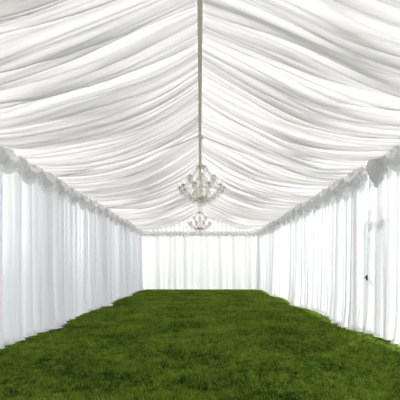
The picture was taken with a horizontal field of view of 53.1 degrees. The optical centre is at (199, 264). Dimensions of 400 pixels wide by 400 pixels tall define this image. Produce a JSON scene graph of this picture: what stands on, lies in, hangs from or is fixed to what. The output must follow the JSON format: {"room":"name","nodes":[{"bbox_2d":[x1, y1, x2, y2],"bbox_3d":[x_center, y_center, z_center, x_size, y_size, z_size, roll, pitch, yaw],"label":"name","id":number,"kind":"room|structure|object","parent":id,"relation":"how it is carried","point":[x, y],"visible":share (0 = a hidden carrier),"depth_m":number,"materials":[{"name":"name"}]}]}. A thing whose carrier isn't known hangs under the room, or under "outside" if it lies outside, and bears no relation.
{"room":"wedding tent interior","nodes":[
{"label":"wedding tent interior","id":0,"kind":"room"},
{"bbox_2d":[141,235,257,288],"bbox_3d":[0.000,-0.170,22.378,6.960,3.060,0.141,0,0,0],"label":"curtain","id":1,"kind":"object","parent":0,"point":[168,262],"depth_m":22.38,"materials":[{"name":"white fabric"}]},
{"bbox_2d":[141,231,257,235],"bbox_3d":[0.000,-1.750,22.241,6.700,0.260,0.168,0,0,0],"label":"valance","id":2,"kind":"object","parent":1,"relation":"attached to","point":[145,233],"visible":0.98,"depth_m":22.25,"materials":[{"name":"white fabric"}]},
{"bbox_2d":[0,0,399,229],"bbox_3d":[0.000,-2.422,9.025,7.040,1.159,27.050,0,0,0],"label":"ceiling","id":3,"kind":"structure","parent":0,"point":[308,91],"depth_m":5.53,"materials":[{"name":"white fabric"}]},
{"bbox_2d":[364,146,399,346],"bbox_3d":[3.252,-0.343,6.172,0.326,3.435,3.318,0,0,0],"label":"sheer curtain","id":4,"kind":"object","parent":3,"relation":"hanging from","point":[383,309],"visible":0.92,"depth_m":7.25,"materials":[{"name":"white fabric"}]},
{"bbox_2d":[0,289,399,399],"bbox_3d":[0.000,1.372,19.000,60.000,0.163,62.000,0,0,0],"label":"grass lawn","id":5,"kind":"structure","parent":0,"point":[151,344],"depth_m":6.24,"materials":[{"name":"green plant"}]},
{"bbox_2d":[63,0,242,211],"bbox_3d":[0.000,-0.781,9.000,7.495,4.322,27.100,0,0,0],"label":"frame","id":6,"kind":"object","parent":5,"relation":"on","point":[199,2],"visible":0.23,"depth_m":6.65,"materials":[{"name":"white metal"}]},
{"bbox_2d":[0,147,61,348],"bbox_3d":[-3.211,-0.338,6.748,0.418,3.425,4.536,0,0,0],"label":"sheer curtain","id":7,"kind":"object","parent":6,"relation":"hanging from","point":[27,308],"visible":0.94,"depth_m":7.65,"materials":[{"name":"white fabric"}]},
{"bbox_2d":[53,177,106,325],"bbox_3d":[-3.238,-0.338,11.244,0.377,3.425,4.529,0,0,1],"label":"sheer curtain","id":8,"kind":"object","parent":6,"relation":"hanging from","point":[78,221],"visible":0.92,"depth_m":10.67,"materials":[{"name":"white fabric"}]},
{"bbox_2d":[104,208,130,305],"bbox_3d":[-3.171,-0.338,15.740,0.449,3.425,4.519,0,0,0],"label":"sheer curtain","id":9,"kind":"object","parent":6,"relation":"hanging from","point":[115,227],"visible":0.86,"depth_m":15.57,"materials":[{"name":"white fabric"}]},
{"bbox_2d":[127,221,146,294],"bbox_3d":[-3.192,-0.338,20.246,0.413,3.425,4.488,0,0,0],"label":"sheer curtain","id":10,"kind":"object","parent":6,"relation":"hanging from","point":[134,238],"visible":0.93,"depth_m":20.31,"materials":[{"name":"white fabric"}]},
{"bbox_2d":[143,213,256,230],"bbox_3d":[0.000,-2.329,22.460,6.960,1.298,0.060,0,0,0],"label":"drape","id":11,"kind":"object","parent":6,"relation":"hanging from","point":[216,225],"visible":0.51,"depth_m":22.45,"materials":[{"name":"white fabric"}]},
{"bbox_2d":[187,212,212,230],"bbox_3d":[0.003,-2.137,17.600,1.131,1.581,1.081,0,0,0],"label":"crystal chandelier","id":12,"kind":"object","parent":6,"relation":"hanging from","point":[199,217],"visible":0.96,"depth_m":17.47,"materials":[{"name":"clear glass"}]},
{"bbox_2d":[177,136,225,209],"bbox_3d":[0.043,-2.072,9.000,1.131,1.692,1.081,0,0,0],"label":"crystal chandelier","id":13,"kind":"object","parent":6,"relation":"hanging from","point":[201,198],"visible":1,"depth_m":8.93,"materials":[{"name":"clear glass"}]},
{"bbox_2d":[256,222,272,293],"bbox_3d":[3.259,-0.338,20.248,0.337,3.425,4.535,0,0,-2],"label":"sheer curtain","id":14,"kind":"object","parent":6,"relation":"hanging from","point":[264,273],"visible":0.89,"depth_m":20.22,"materials":[{"name":"white fabric"}]},
{"bbox_2d":[269,208,295,305],"bbox_3d":[3.234,-0.338,15.743,0.348,3.425,4.514,0,0,0],"label":"sheer curtain","id":15,"kind":"object","parent":6,"relation":"hanging from","point":[283,277],"visible":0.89,"depth_m":15.52,"materials":[{"name":"white fabric"}]},
{"bbox_2d":[295,178,345,325],"bbox_3d":[3.258,-0.338,11.239,0.278,3.425,4.520,0,0,0],"label":"sheer curtain","id":16,"kind":"object","parent":6,"relation":"hanging from","point":[320,220],"visible":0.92,"depth_m":10.78,"materials":[{"name":"white fabric"}]},
{"bbox_2d":[341,166,367,331],"bbox_3d":[3.250,-0.338,8.465,0.248,3.425,1.079,0,0,-4],"label":"sheer curtain","id":17,"kind":"object","parent":6,"relation":"hanging from","point":[356,266],"visible":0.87,"depth_m":8.45,"materials":[{"name":"white fabric"}]}
]}

